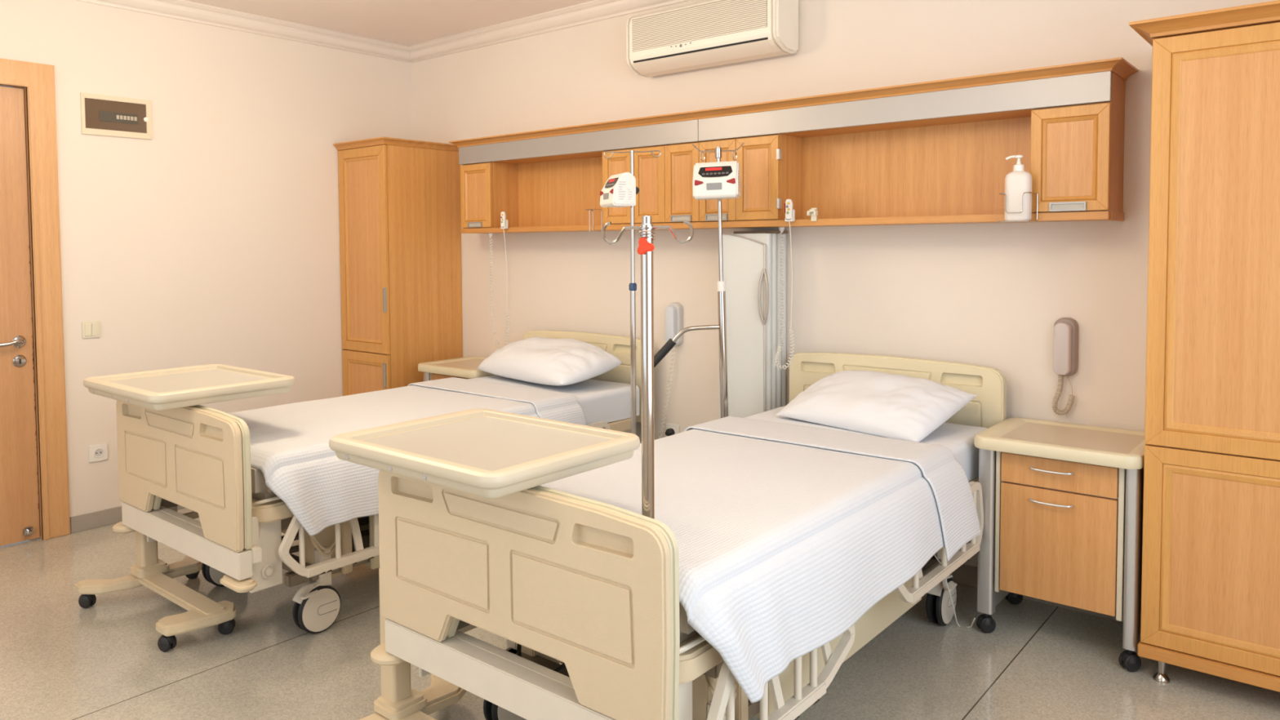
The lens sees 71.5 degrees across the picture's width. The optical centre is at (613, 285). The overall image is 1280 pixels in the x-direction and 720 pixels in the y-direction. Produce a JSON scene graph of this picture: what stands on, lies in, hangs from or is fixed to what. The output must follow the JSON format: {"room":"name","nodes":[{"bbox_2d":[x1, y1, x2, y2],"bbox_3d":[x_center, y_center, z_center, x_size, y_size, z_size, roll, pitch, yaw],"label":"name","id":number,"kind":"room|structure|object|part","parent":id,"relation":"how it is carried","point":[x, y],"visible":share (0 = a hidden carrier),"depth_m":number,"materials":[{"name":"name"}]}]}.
{"room":"hospital room","nodes":[
{"label":"hospital room","id":0,"kind":"room"},
{"bbox_2d":[0,0,412,533],"bbox_3d":[-3.119,-0.109,3.982,0.200,2.700,5.300,2,3,40],"label":"wall","id":1,"kind":"structure","parent":0,"point":[212,238],"depth_m":4.82,"materials":[{"name":"paint"}]},
{"bbox_2d":[0,57,70,546],"bbox_3d":[-3.094,0.099,3.978,0.234,2.284,1.064,2,3,40],"label":"door","id":2,"kind":"structure","parent":1,"relation":"in","point":[34,495],"depth_m":4.24,"materials":[{"name":"brown wood"}]},
{"bbox_3d":[-2.830,0.266,4.161,0.059,0.058,0.155,2,3,40],"label":"handle","id":3,"kind":"part","parent":2,"relation":"part of","materials":[{"name":"silver metal"}]},
{"bbox_2d":[81,320,100,338],"bbox_3d":[-2.607,0.217,4.436,0.012,0.084,0.084,2,3,40],"label":"light switch","id":4,"kind":"object","parent":1,"relation":"attached to","point":[91,329],"visible":1,"depth_m":4.43,"materials":[{"name":"beige plastic"}]},
{"bbox_2d":[88,443,107,462],"bbox_3d":[-2.594,0.839,4.475,0.013,0.084,0.084,2,3,40],"label":"wall socket","id":5,"kind":"object","parent":1,"relation":"attached to","point":[98,452],"visible":1,"depth_m":4.47,"materials":[{"name":"white plastic"}]},
{"bbox_2d":[80,92,152,139],"bbox_3d":[-2.515,-0.858,4.504,0.014,0.202,0.332,2,3,40],"label":"electrical panel","id":6,"kind":"object","parent":1,"relation":"attached to","point":[100,114],"visible":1,"depth_m":4.50,"materials":[{"name":"brown plastic"}]},
{"bbox_2d":[70,505,184,533],"bbox_3d":[-1.999,1.140,5.190,0.012,0.081,2.107,2,3,40],"label":"baseboard","id":7,"kind":"structure","parent":1,"relation":"attached to","point":[96,519],"depth_m":4.47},
{"bbox_2d":[75,0,410,62],"bbox_3d":[-3.015,-1.413,3.829,0.094,0.082,5.300,2,3,40],"label":"trim","id":8,"kind":"structure","parent":1,"relation":"attached to","point":[182,10],"depth_m":5.02,"materials":[{"name":"paint"}]},
{"bbox_2d":[184,0,594,45],"bbox_3d":[-0.856,-1.436,2.000,6.150,0.100,5.700,2,3,40],"label":"ceiling","id":9,"kind":"structure","parent":0,"point":[403,22],"depth_m":4.94,"materials":[{"name":"paint"}]},
{"bbox_2d":[0,507,1279,719],"bbox_3d":[-0.838,1.361,2.126,6.150,0.100,5.700,2,3,40],"label":"floor","id":10,"kind":"structure","parent":0,"point":[60,659],"depth_m":2.98,"materials":[{"name":"tile"}]},
{"bbox_2d":[75,364,295,652],"bbox_3d":[-1.648,0.799,3.409,0.790,0.918,0.535,2,3,40],"label":"table","id":11,"kind":"object","parent":10,"relation":"on","point":[193,385],"visible":0.94,"depth_m":3.29,"materials":[{"name":"beige plastic"}]},
{"bbox_2d":[112,330,641,633],"bbox_3d":[-0.871,0.759,4.045,1.036,0.929,2.283,2,3,40],"label":"hospital bed","id":12,"kind":"object","parent":10,"relation":"on","point":[197,458],"visible":0.5,"depth_m":3.16,"materials":[{"name":"beige plastic"}]},
{"bbox_3d":[-1.809,0.895,3.557,0.012,0.234,0.115,2,3,40],"label":"plate","id":13,"kind":"part","parent":12,"relation":"part of","materials":[{"name":"plastic"}]},
{"bbox_3d":[-1.569,0.634,3.203,0.960,0.444,0.055,2,3,40],"label":"footboard","id":14,"kind":"part","parent":12,"relation":"part of","materials":[{"name":"beige plastic"}]},
{"bbox_3d":[-1.651,0.847,3.872,0.034,0.245,0.673,2,3,40],"label":"rail","id":15,"kind":"part","parent":12,"relation":"part of","materials":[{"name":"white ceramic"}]},
{"bbox_3d":[-1.189,0.915,3.033,0.012,0.234,0.115,2,3,40],"label":"plate","id":16,"kind":"part","parent":12,"relation":"part of","materials":[{"name":"plastic"}]},
{"bbox_3d":[-1.222,0.945,3.546,0.420,0.191,0.802,2,3,40],"label":"lift motor","id":17,"kind":"part","parent":12,"relation":"part of","materials":[{"name":"metal"}]},
{"bbox_3d":[-0.903,0.870,3.240,0.034,0.245,0.673,2,3,40],"label":"rail","id":18,"kind":"part","parent":12,"relation":"part of","materials":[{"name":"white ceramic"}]},
{"bbox_3d":[-0.948,0.861,3.227,0.038,0.204,0.063,2,3,40],"label":"rail arm","id":19,"kind":"part","parent":12,"relation":"part of","materials":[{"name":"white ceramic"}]},
{"bbox_2d":[250,374,639,500],"bbox_3d":[-0.863,0.609,4.037,0.899,0.157,2.031,2,3,40],"label":"mattress","id":20,"kind":"object","parent":12,"relation":"on","point":[607,402],"visible":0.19,"depth_m":4.38,"materials":[{"name":"fabric"}]},
{"bbox_2d":[227,377,586,536],"bbox_3d":[-1.017,0.672,3.853,1.118,0.301,1.534,2,3,40],"label":"blanket","id":21,"kind":"object","parent":20,"relation":"on","point":[292,451],"visible":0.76,"depth_m":3.53,"materials":[{"name":"white fabric"}]},
{"bbox_2d":[476,336,622,386],"bbox_3d":[-0.350,0.379,4.666,0.400,0.206,0.832,-3,3,-39],"label":"pillow","id":22,"kind":"object","parent":20,"relation":"on","point":[538,360],"visible":1,"depth_m":4.46,"materials":[{"name":"fabric"}]},
{"bbox_3d":[-0.160,0.475,4.864,0.929,0.444,0.050,2,3,40],"label":"headboard","id":23,"kind":"part","parent":12,"relation":"part of","materials":[{"name":"beige plastic"}]},
{"bbox_3d":[-0.259,0.781,3.998,0.034,0.247,0.768,2,3,40],"label":"rail","id":24,"kind":"part","parent":12,"relation":"part of","materials":[{"name":"plastic"}]},
{"bbox_2d":[333,137,462,395],"bbox_3d":[-1.327,0.140,5.558,0.509,2.036,0.598,2,3,40],"label":"wardrobe","id":25,"kind":"object","parent":10,"relation":"on","point":[399,199],"visible":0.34,"depth_m":5.37,"materials":[{"name":"brown wood"}]},
{"bbox_3d":[-1.509,-0.216,5.352,0.365,1.114,0.015,2,3,40],"label":"moulding","id":26,"kind":"part","parent":25,"relation":"part of","materials":[{"name":"brown wood"}]},
{"bbox_3d":[-1.506,-0.216,5.356,0.331,1.080,0.006,2,3,40],"label":"inset panel","id":27,"kind":"part","parent":25,"relation":"part of","materials":[{"name":"brown wood"}]},
{"bbox_3d":[-1.508,-0.216,5.353,0.475,1.224,0.020,2,3,40],"label":"door","id":28,"kind":"part","parent":25,"relation":"part of","materials":[{"name":"brown wood"}]},
{"bbox_3d":[-1.502,0.742,5.396,0.365,0.571,0.015,2,3,40],"label":"moulding","id":29,"kind":"part","parent":25,"relation":"part of","materials":[{"name":"brown wood"}]},
{"bbox_3d":[-1.499,0.742,5.399,0.331,0.537,0.006,2,3,40],"label":"inset panel","id":30,"kind":"part","parent":25,"relation":"part of","materials":[{"name":"brown wood"}]},
{"bbox_3d":[-1.501,0.742,5.397,0.475,0.681,0.020,2,3,40],"label":"door","id":31,"kind":"part","parent":25,"relation":"part of","materials":[{"name":"brown wood"}]},
{"bbox_3d":[-1.343,0.082,5.213,0.026,0.145,0.007,2,3,40],"label":"handle","id":32,"kind":"part","parent":25,"relation":"part of","materials":[{"name":"metal"}]},
{"bbox_3d":[-1.351,0.528,5.242,0.026,0.145,0.007,2,3,40],"label":"handle","id":33,"kind":"part","parent":25,"relation":"part of","materials":[{"name":"metal"}]},
{"bbox_3d":[-1.333,-0.858,5.513,0.509,0.038,0.598,2,3,40],"label":"crown","id":34,"kind":"part","parent":25,"relation":"part of","materials":[{"name":"brown wood"}]},
{"bbox_2d":[417,355,494,381],"bbox_3d":[-0.815,0.809,5.219,0.527,0.722,0.460,2,3,40],"label":"base cabinet","id":35,"kind":"object","parent":10,"relation":"on","point":[465,367],"visible":0.1,"depth_m":5.12,"materials":[{"name":"plastic"}]},
{"bbox_3d":[-0.918,0.564,5.077,0.363,0.101,0.022,2,3,40],"label":"drawer","id":36,"kind":"part","parent":35,"relation":"part of","materials":[{"name":"brown wood"}]},
{"bbox_2d":[328,408,639,719],"bbox_3d":[-0.384,0.839,2.342,0.790,0.918,0.535,2,3,40],"label":"table","id":37,"kind":"object","parent":10,"relation":"on","point":[486,453],"visible":0.94,"depth_m":2.24,"materials":[{"name":"beige plastic"}]},
{"bbox_2d":[603,150,661,435],"bbox_3d":[0.093,0.334,3.734,0.436,1.795,0.419,2,3,40],"label":"stand","id":38,"kind":"object","parent":10,"relation":"on","point":[633,286],"visible":0.28,"depth_m":3.70,"materials":[{"name":"silver metal"}]},
{"bbox_2d":[600,172,639,207],"bbox_3d":[0.032,-0.396,3.671,0.140,0.135,0.164,-1,3,-21],"label":"pump","id":39,"kind":"object","parent":38,"relation":"attached to","point":[620,190],"visible":1,"depth_m":3.60,"materials":[{"name":"white plastic"}]},
{"bbox_3d":[-0.011,-0.422,3.654,0.028,0.042,0.125,-1,3,-21],"label":"control panel","id":40,"kind":"part","parent":39,"relation":"part of","materials":[{"name":"plastic"}]},
{"bbox_2d":[370,351,1006,719],"bbox_3d":[0.450,0.801,2.929,1.036,0.929,2.283,2,3,40],"label":"hospital bed","id":41,"kind":"object","parent":10,"relation":"on","point":[589,587],"visible":0.63,"depth_m":2.08,"materials":[{"name":"beige plastic"}]},
{"bbox_3d":[-0.488,0.937,2.441,0.012,0.234,0.115,2,3,40],"label":"plate","id":42,"kind":"part","parent":41,"relation":"part of","materials":[{"name":"white plastic"}]},
{"bbox_3d":[-0.330,0.888,2.756,0.034,0.245,0.673,2,3,40],"label":"rail","id":43,"kind":"part","parent":41,"relation":"part of","materials":[{"name":"beige plastic"}]},
{"bbox_3d":[-0.247,0.676,2.087,0.960,0.444,0.055,2,3,40],"label":"footboard","id":44,"kind":"part","parent":41,"relation":"part of","materials":[{"name":"beige plastic"}]},
{"bbox_2d":[601,215,693,519],"bbox_3d":[0.070,0.354,1.871,0.202,1.002,0.054,0,3,14],"label":"pole","id":45,"kind":"object","parent":41,"relation":"attached to","point":[646,248],"visible":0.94,"depth_m":1.86,"materials":[{"name":"silver metal"}]},
{"bbox_3d":[0.066,-0.082,1.835,0.034,0.035,0.020,0,3,12],"label":"clamp knob","id":46,"kind":"part","parent":45,"relation":"part of","materials":[{"name":"plastic"}]},
{"bbox_3d":[0.132,0.957,1.917,0.012,0.234,0.115,2,3,40],"label":"plate","id":47,"kind":"part","parent":41,"relation":"part of","materials":[{"name":"beige plastic"}]},
{"bbox_3d":[0.373,0.902,2.110,0.038,0.204,0.063,2,3,40],"label":"rail arm","id":48,"kind":"part","parent":41,"relation":"part of","materials":[{"name":"plastic"}]},
{"bbox_3d":[0.418,0.912,2.124,0.034,0.245,0.673,2,3,40],"label":"rail","id":49,"kind":"part","parent":41,"relation":"part of","materials":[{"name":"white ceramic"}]},
{"bbox_3d":[0.541,0.892,2.309,0.038,0.204,0.063,2,3,40],"label":"rail arm","id":50,"kind":"part","parent":41,"relation":"part of","materials":[{"name":"plastic"}]},
{"bbox_2d":[679,405,986,642],"bbox_3d":[0.459,0.651,2.921,0.900,0.156,2.032,2,3,40],"label":"mattress","id":51,"kind":"object","parent":41,"relation":"on","point":[959,438],"visible":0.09,"depth_m":3.26,"materials":[{"name":"fabric"}]},
{"bbox_2d":[539,416,981,702],"bbox_3d":[0.303,0.714,2.739,1.122,0.301,1.534,2,3,40],"label":"blanket","id":52,"kind":"object","parent":51,"relation":"on","point":[786,535],"visible":0.88,"depth_m":2.45,"materials":[{"name":"white fabric"}]},
{"bbox_2d":[776,370,977,442],"bbox_3d":[1.024,0.448,3.513,0.414,0.193,0.647,-3,3,-40],"label":"pillow","id":53,"kind":"object","parent":51,"relation":"on","point":[882,404],"visible":1,"depth_m":3.38,"materials":[{"name":"fabric"}]},
{"bbox_3d":[1.161,0.517,3.748,0.929,0.444,0.050,2,3,40],"label":"headboard","id":54,"kind":"part","parent":41,"relation":"part of","materials":[{"name":"beige plastic"}]},
{"bbox_3d":[0.954,0.867,2.797,0.038,0.204,0.063,2,3,40],"label":"rail arm","id":55,"kind":"part","parent":41,"relation":"part of","materials":[{"name":"plastic"}]},
{"bbox_3d":[1.062,0.822,2.882,0.034,0.247,0.768,2,3,40],"label":"rail","id":56,"kind":"part","parent":41,"relation":"part of","materials":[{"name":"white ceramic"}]},
{"bbox_2d":[933,554,975,627],"bbox_3d":[1.215,1.052,3.199,0.180,0.408,0.078,-1,3,-11],"label":"cable","id":57,"kind":"object","parent":41,"relation":"hanging from","point":[971,626],"visible":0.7,"depth_m":3.19,"materials":[{"name":"plastic"}]},
{"bbox_2d":[653,142,744,417],"bbox_3d":[0.439,0.301,3.888,0.462,1.841,0.371,2,3,40],"label":"stand","id":58,"kind":"object","parent":10,"relation":"on","point":[661,353],"visible":0.32,"depth_m":3.84,"materials":[{"name":"silver metal"}]},
{"bbox_2d":[692,160,740,199],"bbox_3d":[0.440,-0.449,3.784,0.191,0.156,0.162,-1,2,14],"label":"pump","id":59,"kind":"object","parent":58,"relation":"attached to","point":[717,180],"visible":1,"depth_m":3.72,"materials":[{"name":"white plastic"}]},
{"bbox_2d":[694,180,702,185],"bbox_3d":[0.357,-0.433,3.733,0.036,0.023,0.018,-1,2,14],"label":"lamp","id":60,"kind":"object","parent":59,"relation":"attached to","point":[696,182],"depth_m":3.73,"materials":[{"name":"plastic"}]},
{"bbox_3d":[0.426,-0.478,3.732,0.144,0.048,0.032,-1,2,14],"label":"control panel","id":61,"kind":"part","parent":59,"relation":"part of","materials":[{"name":"plastic"}]},
{"bbox_2d":[726,177,735,183],"bbox_3d":[0.488,-0.436,3.699,0.036,0.023,0.018,-1,2,14],"label":"lamp","id":62,"kind":"object","parent":59,"relation":"attached to","point":[729,180],"depth_m":3.69,"materials":[{"name":"plastic"}]},
{"bbox_2d":[692,142,744,161],"bbox_3d":[0.450,-0.578,3.835,0.175,0.080,0.144,2,3,40],"label":"hook","id":63,"kind":"object","parent":58,"relation":"on","point":[717,150],"depth_m":3.83,"materials":[{"name":"silver metal"}]},
{"bbox_2d":[720,231,787,418],"bbox_3d":[0.655,0.477,4.141,0.275,1.464,0.226,2,3,40],"label":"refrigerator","id":64,"kind":"object","parent":10,"relation":"on","point":[751,259],"visible":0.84,"depth_m":4.06,"materials":[{"name":"metal"}]},
{"bbox_3d":[0.593,0.471,4.092,0.243,1.421,0.019,2,3,40],"label":"door","id":65,"kind":"part","parent":64,"relation":"part of","materials":[{"name":"metal"}]},
{"bbox_3d":[0.588,0.470,4.082,0.248,1.425,0.010,2,3,40],"label":"door trim","id":66,"kind":"part","parent":64,"relation":"part of","materials":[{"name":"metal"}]},
{"bbox_3d":[0.683,-0.250,4.143,0.219,0.012,0.130,2,3,40],"label":"lid","id":67,"kind":"part","parent":64,"relation":"part of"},
{"bbox_3d":[0.672,0.048,3.974,0.055,0.252,0.027,2,3,40],"label":"handle","id":68,"kind":"part","parent":64,"relation":"part of","materials":[{"name":"plastic"}]},
{"bbox_2d":[973,417,1145,671],"bbox_3d":[1.613,0.886,3.168,0.527,0.722,0.460,2,3,40],"label":"base cabinet","id":69,"kind":"object","parent":10,"relation":"on","point":[1063,503],"visible":0.83,"depth_m":3.02,"materials":[{"name":"brown wood"}]},
{"bbox_3d":[1.483,0.739,3.021,0.138,0.010,0.030,2,3,40],"label":"handle","id":70,"kind":"part","parent":69,"relation":"part of","materials":[{"name":"metal"}]},
{"bbox_3d":[1.482,0.628,3.016,0.138,0.010,0.030,2,3,40],"label":"handle","id":71,"kind":"part","parent":69,"relation":"part of","materials":[{"name":"metal"}]},
{"bbox_3d":[1.512,0.889,3.037,0.363,0.385,0.022,2,3,40],"label":"cabinet door","id":72,"kind":"part","parent":69,"relation":"part of","materials":[{"name":"brown wood"}]},
{"bbox_3d":[1.629,0.829,3.172,0.400,0.516,0.378,2,3,40],"label":"panel","id":73,"kind":"part","parent":69,"relation":"part of","materials":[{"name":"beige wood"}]},
{"bbox_3d":[1.510,0.641,3.026,0.363,0.101,0.022,2,3,40],"label":"drawer","id":74,"kind":"part","parent":69,"relation":"part of","materials":[{"name":"brown wood"}]},
{"bbox_2d":[1128,0,1279,692],"bbox_3d":[2.176,0.226,2.651,1.070,2.081,0.517,2,3,40],"label":"wardrobe","id":75,"kind":"object","parent":10,"relation":"on","point":[1211,583],"visible":1,"depth_m":2.69,"materials":[{"name":"brown wood"}]},
{"bbox_3d":[1.753,1.222,2.845,0.048,0.078,0.048,2,3,40],"label":"leg","id":76,"kind":"part","parent":75,"relation":"part of","materials":[{"name":"silver metal"}]},
{"bbox_3d":[2.169,-0.791,2.604,1.070,0.045,0.517,2,3,40],"label":"crown","id":77,"kind":"part","parent":75,"relation":"part of","materials":[{"name":"brown wood"}]},
{"bbox_3d":[1.872,0.828,2.685,0.478,0.635,0.020,2,3,40],"label":"door","id":78,"kind":"part","parent":75,"relation":"part of","materials":[{"name":"brown wood"}]},
{"bbox_3d":[1.865,-0.128,2.642,0.478,1.268,0.020,2,3,40],"label":"door","id":79,"kind":"part","parent":75,"relation":"part of","materials":[{"name":"brown wood"}]},
{"bbox_3d":[1.871,0.828,2.684,0.378,0.535,0.015,2,3,40],"label":"moulding","id":80,"kind":"part","parent":75,"relation":"part of","materials":[{"name":"brown wood"}]},
{"bbox_3d":[1.865,-0.128,2.640,0.378,1.168,0.015,2,3,40],"label":"moulding","id":81,"kind":"part","parent":75,"relation":"part of","materials":[{"name":"brown wood"}]},
{"bbox_3d":[1.874,0.828,2.687,0.332,0.489,0.006,2,3,40],"label":"inset panel","id":82,"kind":"part","parent":75,"relation":"part of","materials":[{"name":"brown wood"}]},
{"bbox_3d":[1.867,-0.128,2.644,0.332,1.122,0.006,2,3,40],"label":"inset panel","id":83,"kind":"part","parent":75,"relation":"part of","materials":[{"name":"brown wood"}]},
{"bbox_2d":[411,0,1276,567],"bbox_3d":[0.928,-0.144,4.160,6.150,2.700,0.200,2,3,40],"label":"wall","id":84,"kind":"structure","parent":0,"point":[991,295],"depth_m":3.88,"materials":[{"name":"paint"}]},
{"bbox_2d":[408,0,690,62],"bbox_3d":[0.825,-1.446,3.989,5.750,0.082,0.094,2,3,40],"label":"trim","id":85,"kind":"structure","parent":84,"relation":"attached to","point":[594,11],"depth_m":5.07,"materials":[{"name":"paint"}]},
{"bbox_2d":[657,302,683,438],"bbox_3d":[0.281,0.489,4.566,0.139,0.812,0.064,2,3,40],"label":"wall telephone","id":86,"kind":"object","parent":84,"relation":"attached to","point":[673,311],"visible":0.78,"depth_m":4.52,"materials":[{"name":"grey plastic"}]},
{"bbox_3d":[0.265,0.599,4.576,0.112,0.593,0.025,1,3,25],"label":"cord","id":87,"kind":"part","parent":86,"relation":"part of","materials":[{"name":"plastic"}]},
{"bbox_2d":[665,422,679,436],"bbox_3d":[0.291,0.756,4.581,0.084,0.084,0.051,2,3,40],"label":"wall socket","id":88,"kind":"object","parent":84,"relation":"attached to","point":[671,428],"visible":0.68,"depth_m":4.58,"materials":[{"name":"white plastic"}]},
{"bbox_2d":[626,0,798,77],"bbox_3d":[0.449,-1.200,4.242,0.862,0.285,0.208,2,3,40],"label":"air conditioner","id":89,"kind":"object","parent":84,"relation":"attached to","point":[706,33],"visible":1,"depth_m":4.13,"materials":[{"name":"plastic"}]},
{"bbox_2d":[631,0,767,52],"bbox_3d":[0.385,-1.231,4.165,0.766,0.158,0.003,2,3,40],"label":"grille","id":90,"kind":"object","parent":89,"relation":"attached to","point":[711,20],"depth_m":4.15,"materials":[{"name":"plastic"}]},
{"bbox_2d":[633,37,768,62],"bbox_3d":[0.391,-1.105,4.177,0.762,0.012,0.014,2,3,40],"label":"outlet","id":91,"kind":"object","parent":89,"relation":"attached to","point":[732,44],"depth_m":4.16,"materials":[{"name":"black plastic"}]},
{"bbox_2d":[448,57,1137,233],"bbox_3d":[0.457,-0.542,4.220,3.493,0.542,0.283,2,3,40],"label":"wall cabinet","id":92,"kind":"object","parent":84,"relation":"attached to","point":[936,152],"depth_m":3.81,"materials":[{"name":"brown wood"}]},
{"bbox_3d":[-0.807,-0.356,5.165,0.118,0.031,0.007,2,3,40],"label":"handle","id":93,"kind":"part","parent":92,"relation":"part of","materials":[{"name":"metal"}]},
{"bbox_3d":[-0.800,-0.523,5.168,0.188,0.294,0.015,2,3,40],"label":"door moulding","id":94,"kind":"part","parent":92,"relation":"part of","materials":[{"name":"brown wood"}]},
{"bbox_3d":[-0.797,-0.524,5.171,0.164,0.270,0.006,2,3,40],"label":"door panel","id":95,"kind":"part","parent":92,"relation":"part of","materials":[{"name":"brown wood"}]},
{"bbox_3d":[-0.799,-0.524,5.169,0.260,0.366,0.020,2,3,40],"label":"cabinet door","id":96,"kind":"part","parent":92,"relation":"part of","materials":[{"name":"brown wood"}]},
{"bbox_2d":[488,211,509,349],"bbox_3d":[-0.663,-0.006,5.082,0.047,0.827,0.233,-2,3,-34],"label":"handset","id":97,"kind":"object","parent":92,"relation":"hanging from","point":[504,222],"visible":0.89,"depth_m":5.03,"materials":[{"name":"white plastic"}]},
{"bbox_3d":[-0.608,-0.097,4.998,0.010,0.460,0.028,1,3,31],"label":"straight cord","id":98,"kind":"part","parent":97,"relation":"part of","materials":[{"name":"plastic"}]},
{"bbox_2d":[585,208,602,231],"bbox_3d":[-0.104,-0.334,4.532,0.064,0.114,0.064,2,3,40],"label":"holder","id":99,"kind":"object","parent":92,"relation":"attached to","point":[585,209],"visible":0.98,"depth_m":4.52,"materials":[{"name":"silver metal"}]},
{"bbox_3d":[0.021,-0.498,4.474,0.124,0.294,0.015,2,3,40],"label":"door moulding","id":100,"kind":"part","parent":92,"relation":"part of","materials":[{"name":"brown wood"}]},
{"bbox_3d":[0.022,-0.498,4.475,0.196,0.366,0.020,2,3,40],"label":"cabinet door","id":101,"kind":"part","parent":92,"relation":"part of","materials":[{"name":"brown wood"}]},
{"bbox_3d":[0.024,-0.498,4.477,0.100,0.270,0.006,2,3,40],"label":"door panel","id":102,"kind":"part","parent":92,"relation":"part of","materials":[{"name":"brown wood"}]},
{"bbox_3d":[0.173,-0.493,4.346,0.125,0.294,0.015,2,3,40],"label":"door moulding","id":103,"kind":"part","parent":92,"relation":"part of","materials":[{"name":"brown wood"}]},
{"bbox_3d":[0.174,-0.493,4.347,0.197,0.366,0.020,2,3,40],"label":"cabinet door","id":104,"kind":"part","parent":92,"relation":"part of","materials":[{"name":"brown wood"}]},
{"bbox_3d":[0.176,-0.493,4.349,0.101,0.270,0.006,2,3,40],"label":"door panel","id":105,"kind":"part","parent":92,"relation":"part of","materials":[{"name":"brown wood"}]},
{"bbox_3d":[0.318,-0.321,4.215,0.118,0.031,0.007,2,3,40],"label":"handle","id":106,"kind":"part","parent":92,"relation":"part of","materials":[{"name":"metal"}]},
{"bbox_3d":[0.325,-0.488,4.217,0.125,0.294,0.015,2,3,40],"label":"door moulding","id":107,"kind":"part","parent":92,"relation":"part of","materials":[{"name":"brown wood"}]},
{"bbox_3d":[0.326,-0.488,4.218,0.197,0.366,0.020,2,3,40],"label":"cabinet door","id":108,"kind":"part","parent":92,"relation":"part of","materials":[{"name":"brown wood"}]},
{"bbox_3d":[0.328,-0.488,4.221,0.101,0.270,0.006,2,3,40],"label":"door panel","id":109,"kind":"part","parent":92,"relation":"part of","materials":[{"name":"brown wood"}]},
{"bbox_3d":[0.470,-0.316,4.086,0.118,0.031,0.007,2,3,40],"label":"handle","id":110,"kind":"part","parent":92,"relation":"part of","materials":[{"name":"metal"}]},
{"bbox_3d":[0.479,-0.483,4.089,0.199,0.366,0.020,2,3,40],"label":"cabinet door","id":111,"kind":"part","parent":92,"relation":"part of","materials":[{"name":"brown wood"}]},
{"bbox_3d":[0.478,-0.483,4.088,0.127,0.294,0.015,2,3,40],"label":"door moulding","id":112,"kind":"part","parent":92,"relation":"part of","materials":[{"name":"brown wood"}]},
{"bbox_3d":[0.481,-0.483,4.092,0.103,0.270,0.006,2,3,40],"label":"door panel","id":113,"kind":"part","parent":92,"relation":"part of","materials":[{"name":"brown wood"}]},
{"bbox_3d":[0.638,-0.478,3.953,0.144,0.294,0.015,2,3,40],"label":"door moulding","id":114,"kind":"part","parent":92,"relation":"part of","materials":[{"name":"brown wood"}]},
{"bbox_3d":[0.641,-0.478,3.956,0.120,0.270,0.006,2,3,40],"label":"door panel","id":115,"kind":"part","parent":92,"relation":"part of","materials":[{"name":"brown wood"}]},
{"bbox_3d":[0.639,-0.478,3.954,0.216,0.366,0.020,2,3,40],"label":"cabinet door","id":116,"kind":"part","parent":92,"relation":"part of","materials":[{"name":"brown wood"}]},
{"bbox_3d":[0.537,-0.533,4.325,3.392,0.503,0.020,2,3,40],"label":"panel","id":117,"kind":"part","parent":92,"relation":"part of","materials":[{"name":"brown wood"}]},
{"bbox_2d":[774,199,795,368],"bbox_3d":[0.740,-0.007,3.925,0.074,0.740,0.214,-1,3,-3],"label":"handset","id":118,"kind":"object","parent":92,"relation":"hanging from","point":[789,212],"visible":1,"depth_m":3.87,"materials":[{"name":"white plastic"}]},
{"bbox_3d":[0.764,-0.046,3.839,0.010,0.475,0.028,1,3,31],"label":"straight cord","id":119,"kind":"part","parent":118,"relation":"part of","materials":[{"name":"plastic"}]},
{"bbox_3d":[0.455,-0.796,4.208,3.493,0.034,0.283,2,3,40],"label":"crown","id":120,"kind":"part","parent":92,"relation":"part of","materials":[{"name":"brown wood"}]},
{"bbox_2d":[806,208,817,221],"bbox_3d":[0.841,-0.303,3.761,0.040,0.056,0.028,2,3,40],"label":"holder","id":121,"kind":"object","parent":92,"relation":"attached to","point":[813,212],"visible":1,"depth_m":3.76,"materials":[{"name":"beige plastic"}]},
{"bbox_2d":[998,191,1038,222],"bbox_3d":[1.452,-0.282,3.194,0.108,0.104,0.096,2,3,40],"label":"holder","id":122,"kind":"object","parent":92,"relation":"attached to","point":[1003,193],"visible":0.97,"depth_m":3.17,"materials":[{"name":"silver metal"}]},
{"bbox_2d":[1004,155,1031,220],"bbox_3d":[1.452,-0.353,3.192,0.087,0.234,0.060,2,3,40],"label":"pump bottle","id":123,"kind":"object","parent":122,"relation":"in","point":[1019,181],"visible":0.99,"depth_m":3.17,"materials":[{"name":"white plastic"}]},
{"bbox_3d":[1.598,-0.280,3.133,0.118,0.031,0.007,2,3,40],"label":"handle","id":124,"kind":"part","parent":92,"relation":"part of","materials":[{"name":"metal"}]},
{"bbox_3d":[1.609,-0.448,3.139,0.157,0.270,0.006,2,3,40],"label":"door panel","id":125,"kind":"part","parent":92,"relation":"part of","materials":[{"name":"brown wood"}]},
{"bbox_3d":[1.606,-0.448,3.135,0.181,0.294,0.015,2,3,40],"label":"door moulding","id":126,"kind":"part","parent":92,"relation":"part of","materials":[{"name":"brown wood"}]},
{"bbox_3d":[1.607,-0.448,3.136,0.253,0.366,0.020,2,3,40],"label":"cabinet door","id":127,"kind":"part","parent":92,"relation":"part of","materials":[{"name":"brown wood"}]},
{"bbox_3d":[1.776,-0.501,3.149,0.016,0.476,0.216,2,3,40],"label":"panel","id":128,"kind":"part","parent":92,"relation":"part of","materials":[{"name":"brown wood"}]},
{"bbox_2d":[951,564,1123,622],"bbox_3d":[0.873,1.168,4.135,5.738,0.081,0.012,2,3,40],"label":"baseboard","id":129,"kind":"structure","parent":84,"relation":"attached to","point":[966,575],"depth_m":3.62,"materials":[{"name":"grey"}]},
{"bbox_2d":[1051,317,1078,415],"bbox_3d":[1.700,0.305,3.358,0.082,0.370,0.061,2,3,40],"label":"wall telephone","id":130,"kind":"object","parent":84,"relation":"attached to","point":[1065,347],"visible":1,"depth_m":3.34,"materials":[{"name":"plastic"}]},
{"bbox_3d":[1.700,0.411,3.362,0.079,0.159,0.025,2,3,40],"label":"cord","id":131,"kind":"part","parent":130,"relation":"part of","materials":[{"name":"plastic"}]}
]}

